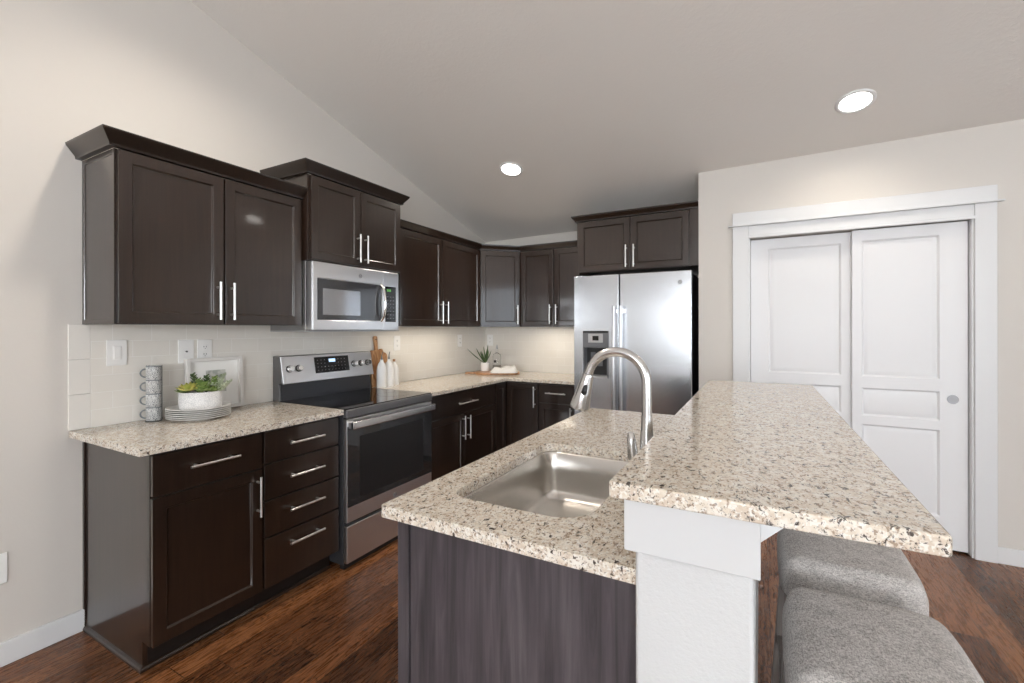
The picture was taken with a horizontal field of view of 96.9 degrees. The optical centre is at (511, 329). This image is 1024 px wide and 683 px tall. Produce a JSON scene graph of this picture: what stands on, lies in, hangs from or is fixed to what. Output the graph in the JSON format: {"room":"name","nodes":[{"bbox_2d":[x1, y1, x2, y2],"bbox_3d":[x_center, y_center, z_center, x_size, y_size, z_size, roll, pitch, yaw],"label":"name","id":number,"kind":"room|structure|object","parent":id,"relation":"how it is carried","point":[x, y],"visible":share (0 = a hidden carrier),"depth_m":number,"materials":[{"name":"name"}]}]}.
{"room":"kitchen","nodes":[
{"label":"kitchen","id":0,"kind":"room"},
{"bbox_2d":[0,0,484,642],"bbox_3d":[-2.476,-0.473,1.236,0.150,3.666,9.094,0,0,29],"label":"wall","id":1,"kind":"structure","parent":0,"point":[165,71],"depth_m":2.00,"materials":[{"name":"grey paint"}]},
{"bbox_2d":[0,552,6,583],"bbox_3d":[-2.069,0.966,1.811,0.008,0.122,0.074,0,0,29],"label":"wall outlet","id":2,"kind":"object","parent":1,"relation":"attached to","point":[3,556],"visible":1,"depth_m":1.83,"materials":[{"name":"white plastic"}]},
{"bbox_2d":[0,609,84,667],"bbox_3d":[-3.222,1.313,-0.304,0.014,0.096,5.372,0,0,29],"label":"baseboard","id":3,"kind":"structure","parent":1,"relation":"attached to","point":[13,649],"depth_m":1.92,"materials":[{"name":"white paint"}]},
{"bbox_2d":[65,124,307,325],"bbox_3d":[-1.582,-0.424,2.325,0.374,0.804,0.943,0,0,29],"label":"upper cabinet","id":4,"kind":"object","parent":1,"relation":"attached to","point":[172,235],"visible":1,"depth_m":2.11,"materials":[{"name":"brown wood"}]},
{"bbox_2d":[68,325,484,430],"bbox_3d":[-1.130,0.213,3.530,0.008,0.470,3.477,0,0,29],"label":"tile backsplash","id":5,"kind":"structure","parent":1,"relation":"attached to","point":[114,395],"depth_m":2.52,"materials":[{"name":"white tile"}]},
{"bbox_2d":[106,340,126,365],"bbox_3d":[-1.873,0.112,2.151,0.012,0.122,0.078,0,0,29],"label":"light switch","id":6,"kind":"object","parent":5,"relation":"attached to","point":[116,350],"visible":1,"depth_m":2.15,"materials":[{"name":"white plastic"}]},
{"bbox_2d":[178,340,193,362],"bbox_3d":[-1.731,0.119,2.410,0.014,0.122,0.074,0,0,29],"label":"cable plate","id":7,"kind":"object","parent":5,"relation":"attached to","point":[185,347],"visible":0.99,"depth_m":2.41,"materials":[{"name":"white plastic"}]},
{"bbox_2d":[197,340,211,357],"bbox_3d":[-1.689,0.119,2.492,0.008,0.122,0.074,0,0,29],"label":"wall outlet","id":8,"kind":"object","parent":5,"relation":"attached to","point":[204,347],"visible":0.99,"depth_m":2.49,"materials":[{"name":"white plastic"}]},
{"bbox_2d":[202,345,207,349],"bbox_3d":[-1.686,0.099,2.491,0.002,0.028,0.030,0,0,29],"label":"socket","id":9,"kind":"object","parent":8,"relation":"attached to","point":[204,347],"depth_m":2.49,"materials":[{"name":"grey plastic"}]},
{"bbox_2d":[202,352,207,356],"bbox_3d":[-1.686,0.139,2.491,0.002,0.028,0.030,0,0,29],"label":"socket","id":10,"kind":"object","parent":8,"relation":"attached to","point":[204,354],"depth_m":2.49,"materials":[{"name":"grey plastic"}]},
{"bbox_2d":[394,336,399,350],"bbox_3d":[-0.966,0.117,3.813,0.008,0.122,0.074,0,0,29],"label":"wall outlet","id":11,"kind":"object","parent":5,"relation":"attached to","point":[396,338],"visible":1,"depth_m":3.80,"materials":[{"name":"white plastic"}]},
{"bbox_2d":[457,335,461,346],"bbox_3d":[-0.530,0.117,4.610,0.008,0.122,0.074,0,0,29],"label":"wall outlet","id":12,"kind":"object","parent":5,"relation":"attached to","point":[459,337],"visible":1,"depth_m":4.60,"materials":[{"name":"white plastic"}]},
{"bbox_2d":[260,157,409,273],"bbox_3d":[-1.149,-0.691,3.062,0.428,0.568,0.877,0,0,29],"label":"upper cabinet","id":13,"kind":"object","parent":1,"relation":"attached to","point":[347,219],"visible":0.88,"depth_m":2.87,"materials":[{"name":"brown wood"}]},
{"bbox_2d":[270,260,398,331],"bbox_3d":[-1.129,-0.195,3.052,0.451,0.420,0.759,0,0,29],"label":"microwave","id":14,"kind":"object","parent":13,"relation":"attached to","point":[335,298],"visible":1,"depth_m":2.85,"materials":[{"name":"silver metal"}]},
{"bbox_2d":[398,219,481,326],"bbox_3d":[-0.709,-0.415,3.922,0.374,0.797,1.166,0,0,29],"label":"upper cabinet","id":15,"kind":"object","parent":1,"relation":"attached to","point":[439,274],"visible":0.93,"depth_m":3.78,"materials":[{"name":"brown wood"}]},
{"bbox_2d":[479,244,520,326],"bbox_3d":[-0.175,-0.419,4.631,0.630,0.791,0.630,0,0,29],"label":"upper cabinet","id":16,"kind":"object","parent":1,"relation":"attached to","point":[500,281],"visible":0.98,"depth_m":4.42,"materials":[{"name":"brown wood"}]},
{"bbox_2d":[0,532,1023,682],"bbox_3d":[0.444,1.380,-0.359,6.800,0.050,9.094,0,0,29],"label":"floor","id":17,"kind":"structure","parent":0,"point":[339,625],"depth_m":2.00,"materials":[{"name":"brown wood"}]},
{"bbox_2d":[82,432,262,673],"bbox_3d":[-1.546,0.919,2.091,0.658,0.879,0.460,0,0,29],"label":"base cabinet","id":18,"kind":"object","parent":17,"relation":"on","point":[172,540],"visible":0.8,"depth_m":1.92,"materials":[{"name":"brown wood"}]},
{"bbox_2d":[69,401,343,456],"bbox_3d":[-1.449,0.464,2.266,0.646,0.030,0.948,0,0,29],"label":"countertop","id":19,"kind":"structure","parent":18,"relation":"on","point":[140,438],"depth_m":2.07,"materials":[{"name":"stone"}]},
{"bbox_2d":[139,406,161,420],"bbox_3d":[-1.761,0.413,2.217,0.063,0.066,0.079,0,0,29],"label":"mug","id":20,"kind":"object","parent":19,"relation":"on","point":[152,413],"visible":0.92,"depth_m":2.20,"materials":[{"name":"grey ceramic"}]},
{"bbox_2d":[139,392,161,406],"bbox_3d":[-1.762,0.346,2.217,0.063,0.066,0.079,0,0,29],"label":"mug","id":21,"kind":"object","parent":20,"relation":"on","point":[152,400],"visible":0.89,"depth_m":2.20,"materials":[{"name":"grey ceramic"}]},
{"bbox_2d":[139,379,161,393],"bbox_3d":[-1.762,0.280,2.217,0.063,0.066,0.079,0,0,29],"label":"mug","id":22,"kind":"object","parent":21,"relation":"on","point":[152,386],"visible":0.91,"depth_m":2.20,"materials":[{"name":"grey ceramic"}]},
{"bbox_2d":[139,365,161,379],"bbox_3d":[-1.762,0.213,2.217,0.063,0.066,0.079,0,0,29],"label":"mug","id":23,"kind":"object","parent":22,"relation":"on","point":[154,372],"visible":1,"depth_m":2.20,"materials":[{"name":"grey ceramic"}]},
{"bbox_2d":[165,411,230,420],"bbox_3d":[-1.581,0.440,2.292,0.277,0.018,0.277,0,0,29],"label":"dinner plate","id":24,"kind":"object","parent":19,"relation":"on","point":[230,411],"visible":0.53,"depth_m":2.22,"materials":[{"name":"white ceramic"}]},
{"bbox_2d":[165,410,230,418],"bbox_3d":[-1.582,0.431,2.293,0.277,0.018,0.277,0,0,29],"label":"dinner plate","id":25,"kind":"object","parent":24,"relation":"on","point":[229,410],"visible":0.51,"depth_m":2.22,"materials":[{"name":"white ceramic"}]},
{"bbox_2d":[165,408,230,416],"bbox_3d":[-1.582,0.422,2.293,0.277,0.018,0.277,0,0,29],"label":"dinner plate","id":26,"kind":"object","parent":25,"relation":"on","point":[230,408],"visible":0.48,"depth_m":2.22,"materials":[{"name":"white ceramic"}]},
{"bbox_2d":[165,406,230,415],"bbox_3d":[-1.581,0.413,2.292,0.277,0.018,0.277,0,0,29],"label":"dinner plate","id":27,"kind":"object","parent":26,"relation":"on","point":[230,406],"visible":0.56,"depth_m":2.22,"materials":[{"name":"white ceramic"}]},
{"bbox_2d":[165,404,230,413],"bbox_3d":[-1.583,0.404,2.293,0.277,0.018,0.277,0,0,29],"label":"dinner plate","id":28,"kind":"object","parent":27,"relation":"on","point":[230,404],"visible":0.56,"depth_m":2.22,"materials":[{"name":"white ceramic"}]},
{"bbox_2d":[165,401,230,411],"bbox_3d":[-1.581,0.395,2.292,0.277,0.018,0.277,0,0,29],"label":"dinner plate","id":29,"kind":"object","parent":28,"relation":"on","point":[224,403],"visible":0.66,"depth_m":2.24,"materials":[{"name":"white ceramic"}]},
{"bbox_2d":[174,372,231,409],"bbox_3d":[-1.561,0.308,2.297,0.248,0.181,0.152,0,0,-32],"label":"succulent planter","id":30,"kind":"object","parent":29,"relation":"on","point":[198,394],"visible":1,"depth_m":2.26,"materials":[{"name":"white ceramic"}]},
{"bbox_2d":[184,356,243,406],"bbox_3d":[-1.646,0.300,2.518,0.049,0.289,0.294,0,0,29],"label":"picture frame","id":31,"kind":"object","parent":19,"relation":"on","point":[233,393],"visible":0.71,"depth_m":2.57,"materials":[{"name":"white"}]},
{"bbox_2d":[206,369,225,390],"bbox_3d":[-1.651,0.288,2.531,0.010,0.122,0.104,0,0,29],"label":"print","id":32,"kind":"object","parent":31,"relation":"attached to","point":[213,372],"depth_m":2.53},
{"bbox_2d":[253,416,338,609],"bbox_3d":[-1.329,0.919,2.487,0.657,0.879,0.442,0,0,29],"label":"base cabinet","id":33,"kind":"object","parent":17,"relation":"on","point":[300,519],"visible":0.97,"depth_m":2.32,"materials":[{"name":"brown wood"}]},
{"bbox_2d":[273,351,435,569],"bbox_3d":[-1.011,0.764,3.001,0.704,1.188,0.748,0,0,29],"label":"range","id":34,"kind":"object","parent":17,"relation":"on","point":[384,444],"visible":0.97,"depth_m":2.82,"materials":[{"name":"grey metal"}]},
{"bbox_2d":[280,388,429,410],"bbox_3d":[-1.012,0.452,3.002,0.602,0.012,0.748,0,0,29],"label":"cooktop","id":35,"kind":"object","parent":34,"relation":"in","point":[346,399],"depth_m":2.92,"materials":[{"name":"black glass"}]},
{"bbox_2d":[431,384,494,480],"bbox_3d":[-0.624,0.917,3.776,0.657,0.879,0.935,0,0,29],"label":"base cabinet","id":36,"kind":"object","parent":17,"relation":"on","point":[463,421],"visible":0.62,"depth_m":3.58,"materials":[{"name":"brown wood"}]},
{"bbox_2d":[370,370,573,395],"bbox_3d":[-0.151,0.462,3.965,1.292,0.030,1.760,0,0,29],"label":"countertop","id":37,"kind":"structure","parent":36,"relation":"on","point":[439,385],"depth_m":3.96,"materials":[{"name":"stone"}]},
{"bbox_2d":[370,336,384,386],"bbox_3d":[-1.064,0.252,3.575,0.064,0.395,0.150,0,0,29],"label":"cutting board","id":38,"kind":"object","parent":37,"relation":"on","point":[376,354],"visible":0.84,"depth_m":3.55,"materials":[{"name":"brown wood"}]},
{"bbox_2d":[377,352,386,387],"bbox_3d":[-1.009,0.313,3.511,0.076,0.272,0.076,0,0,29],"label":"bottle","id":39,"kind":"object","parent":37,"relation":"on","point":[381,368],"visible":1,"depth_m":3.48,"materials":[{"name":"white ceramic"}]},
{"bbox_2d":[385,352,393,386],"bbox_3d":[-0.972,0.312,3.581,0.076,0.272,0.076,0,0,29],"label":"bottle","id":40,"kind":"object","parent":37,"relation":"on","point":[389,365],"visible":0.84,"depth_m":3.55,"materials":[{"name":"white ceramic"}]},
{"bbox_2d":[392,359,398,384],"bbox_3d":[-0.952,0.344,3.660,0.076,0.208,0.076,0,0,29],"label":"bottle","id":41,"kind":"object","parent":37,"relation":"on","point":[396,368],"visible":0.69,"depth_m":3.64,"materials":[{"name":"white ceramic"}]},
{"bbox_2d":[465,371,519,374],"bbox_3d":[-0.197,0.437,4.552,0.545,0.020,0.260,0,0,0],"label":"serving board","id":42,"kind":"object","parent":37,"relation":"on","point":[476,372],"visible":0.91,"depth_m":4.44,"materials":[{"name":"brown wood"}]},
{"bbox_2d":[470,346,490,370],"bbox_3d":[-0.334,0.290,4.642,0.247,0.273,0.098,0,0,-12],"label":"aloe plant","id":43,"kind":"object","parent":42,"relation":"on","point":[485,366],"visible":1,"depth_m":4.63,"materials":[{"name":"white ceramic"}]},
{"bbox_2d":[493,345,500,367],"bbox_3d":[-0.155,0.292,4.644,0.084,0.270,0.084,0,0,29],"label":"glass bottle","id":44,"kind":"object","parent":42,"relation":"on","point":[496,356],"visible":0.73,"depth_m":4.61,"materials":[{"name":"white"}]},
{"bbox_2d":[490,365,517,372],"bbox_3d":[-0.079,0.393,4.460,0.279,0.067,0.160,0,0,4],"label":"dish towel","id":45,"kind":"object","parent":42,"relation":"on","point":[505,369],"visible":1,"depth_m":4.39,"materials":[{"name":"white fabric"}]},
{"bbox_2d":[398,522,635,682],"bbox_3d":[0.337,0.916,1.714,0.652,0.878,1.569,0,0,29],"label":"base cabinet","id":46,"kind":"object","parent":17,"relation":"on","point":[469,611],"visible":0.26,"depth_m":1.02,"materials":[{"name":"brown wood"}]},
{"bbox_2d":[382,408,673,584],"bbox_3d":[0.336,0.461,1.707,0.646,0.030,1.616,0,0,29],"label":"countertop","id":47,"kind":"structure","parent":46,"relation":"on","point":[593,542],"depth_m":1.12,"materials":[{"name":"stone"}]},
{"bbox_2d":[463,451,628,517],"bbox_3d":[0.151,0.570,1.416,0.404,0.185,0.675,0,0,29],"label":"sink","id":48,"kind":"object","parent":47,"relation":"in","point":[550,483],"visible":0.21,"depth_m":1.68,"materials":[{"name":"silver metal"}]},
{"bbox_2d":[570,347,652,460],"bbox_3d":[0.299,0.250,1.353,0.261,0.394,0.061,0,0,29],"label":"faucet","id":49,"kind":"object","parent":47,"relation":"on","point":[581,399],"visible":0.77,"depth_m":1.31,"materials":[{"name":"silver metal"}]},
{"bbox_2d":[494,381,539,451],"bbox_3d":[-0.076,0.917,4.473,0.949,0.879,0.812,0,0,29],"label":"base cabinet","id":50,"kind":"object","parent":17,"relation":"on","point":[516,403],"visible":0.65,"depth_m":4.15,"materials":[{"name":"brown wood"}]},
{"bbox_2d":[539,383,573,430],"bbox_3d":[0.530,0.916,4.231,0.346,0.879,0.658,0,0,29],"label":"base cabinet","id":51,"kind":"object","parent":17,"relation":"on","point":[554,399],"visible":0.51,"depth_m":3.99,"materials":[{"name":"brown wood"}]},
{"bbox_2d":[574,270,698,414],"bbox_3d":[1.071,0.443,3.853,0.928,1.783,0.751,0,0,29],"label":"refrigerator","id":52,"kind":"object","parent":17,"relation":"on","point":[654,316],"visible":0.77,"depth_m":3.57,"materials":[{"name":"grey metal"}]},
{"bbox_2d":[771,528,928,682],"bbox_3d":[0.980,0.992,1.345,0.374,0.725,0.426,0,0,29],"label":"bar stool","id":53,"kind":"object","parent":17,"relation":"on","point":[866,571],"visible":0.55,"depth_m":1.24,"materials":[{"name":"grey fabric"}]},
{"bbox_2d":[782,587,983,682],"bbox_3d":[0.746,0.992,0.924,0.374,0.725,0.426,0,0,29],"label":"bar stool","id":54,"kind":"object","parent":17,"relation":"on","point":[828,637],"visible":1,"depth_m":0.92,"materials":[{"name":"grey fabric"}]},
{"bbox_2d":[190,0,1023,241],"bbox_3d":[0.439,-1.699,-0.359,6.800,1.544,9.094,0,0,29],"label":"ceiling","id":55,"kind":"structure","parent":0,"point":[602,106],"depth_m":2.63,"materials":[{"name":"white paint"}]},
{"bbox_2d":[499,162,522,175],"bbox_3d":[-0.007,-1.279,3.627,0.194,0.056,0.187,0,0,29],"label":"recessed light","id":56,"kind":"object","parent":55,"relation":"in","point":[507,168],"visible":1,"depth_m":3.62,"materials":[{"name":"white plastic"}]},
{"bbox_2d":[502,164,519,174],"bbox_3d":[-0.007,-1.279,3.627,0.150,0.042,0.146,0,0,29],"label":"diffuser","id":57,"kind":"object","parent":56,"relation":"attached to","point":[507,169],"depth_m":3.63,"materials":[{"name":"white plastic"}]},
{"bbox_2d":[835,89,876,113],"bbox_3d":[1.962,-1.299,2.590,0.194,0.056,0.187,0,0,29],"label":"recessed light","id":58,"kind":"object","parent":55,"relation":"in","point":[854,101],"visible":1,"depth_m":2.58,"materials":[{"name":"white plastic"}]},
{"bbox_2d":[839,92,871,110],"bbox_3d":[1.962,-1.299,2.590,0.150,0.042,0.146,0,0,29],"label":"diffuser","id":59,"kind":"object","parent":58,"relation":"attached to","point":[851,101],"depth_m":2.59,"materials":[{"name":"white plastic"}]},
{"bbox_2d":[485,231,750,373],"bbox_3d":[2.588,0.141,3.564,6.800,2.421,0.150,0,0,29],"label":"wall","id":60,"kind":"structure","parent":0,"point":[567,236],"depth_m":4.73,"materials":[{"name":"grey paint"}]},
{"bbox_2d":[485,327,573,373],"bbox_3d":[0.275,0.211,4.739,1.298,0.470,0.008,0,0,29],"label":"tile backsplash","id":61,"kind":"structure","parent":60,"relation":"attached to","point":[532,349],"depth_m":4.76,"materials":[{"name":"beige tile"}]},
{"bbox_2d":[487,335,492,345],"bbox_3d":[-0.242,0.120,5.013,0.074,0.122,0.008,0,0,29],"label":"wall outlet","id":62,"kind":"object","parent":61,"relation":"attached to","point":[489,337],"visible":1,"depth_m":5.01,"materials":[{"name":"white plastic"}]},
{"bbox_2d":[520,240,576,326],"bbox_3d":[0.460,-0.417,4.429,0.718,0.797,0.374,0,0,29],"label":"upper cabinet","id":63,"kind":"object","parent":60,"relation":"attached to","point":[547,276],"visible":0.8,"depth_m":4.33,"materials":[{"name":"brown wood"}]},
{"bbox_2d":[571,200,698,276],"bbox_3d":[1.101,-0.703,3.909,1.010,0.514,0.672,0,0,29],"label":"upper cabinet","id":64,"kind":"object","parent":60,"relation":"attached to","point":[661,241],"visible":0.99,"depth_m":3.62,"materials":[{"name":"brown wood"}]},
{"bbox_2d":[636,552,757,682],"bbox_3d":[0.720,0.833,1.532,0.192,1.043,1.713,0,0,29],"label":"wall","id":65,"kind":"structure","parent":0,"point":[695,624],"depth_m":0.78,"materials":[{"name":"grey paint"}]},
{"bbox_2d":[624,500,760,580],"bbox_3d":[0.715,0.346,1.530,0.216,0.098,1.750,0,0,29],"label":"trim","id":66,"kind":"structure","parent":65,"relation":"attached to","point":[726,545],"depth_m":0.76,"materials":[{"name":"grey paint"}]},
{"bbox_2d":[609,380,952,556],"bbox_3d":[0.802,0.282,1.484,0.456,0.029,1.804,0,0,29],"label":"countertop","id":67,"kind":"structure","parent":66,"relation":"on","point":[771,454],"depth_m":0.84,"materials":[{"name":"stone"}]},
{"bbox_2d":[761,524,782,541],"bbox_3d":[0.853,0.355,1.443,0.110,0.115,1.350,0,0,29],"label":"trim","id":68,"kind":"structure","parent":65,"relation":"attached to","point":[767,531],"depth_m":0.87,"materials":[{"name":"white paint"}]},
{"bbox_2d":[698,119,1023,550],"bbox_3d":[3.402,-0.049,2.670,4.213,2.800,0.639,0,0,29],"label":"wall","id":69,"kind":"structure","parent":0,"point":[992,154],"depth_m":2.81,"materials":[{"name":"grey paint"}]},
{"bbox_2d":[751,232,850,426],"bbox_3d":[2.025,0.347,3.167,0.631,1.988,0.034,0,0,29],"label":"door","id":70,"kind":"structure","parent":69,"relation":"in","point":[801,285],"depth_m":3.15,"materials":[{"name":"white paint"}]},
{"bbox_2d":[728,184,1005,562],"bbox_3d":[2.225,0.259,2.995,1.429,2.186,0.160,0,0,29],"label":"trim","id":71,"kind":"structure","parent":69,"relation":"attached to","point":[976,205],"depth_m":2.68,"materials":[{"name":"white paint"}]},
{"bbox_2d":[851,221,967,552],"bbox_3d":[2.491,0.346,2.861,0.561,1.988,0.038,0,0,29],"label":"door","id":72,"kind":"structure","parent":69,"relation":"in","point":[909,284],"depth_m":2.83,"materials":[{"name":"white paint"}]},
{"bbox_2d":[949,396,956,402],"bbox_3d":[2.668,0.426,2.743,0.040,0.040,0.001,0,0,29],"label":"door pull","id":73,"kind":"object","parent":72,"relation":"on","point":[952,399],"depth_m":2.74,"materials":[{"name":"grey metal"}]},
{"bbox_2d":[998,546,1023,567],"bbox_3d":[3.951,1.303,1.998,2.608,0.094,0.014,0,0,29],"label":"baseboard","id":74,"kind":"structure","parent":69,"relation":"attached to","point":[1008,556],"depth_m":2.59,"materials":[{"name":"white paint"}]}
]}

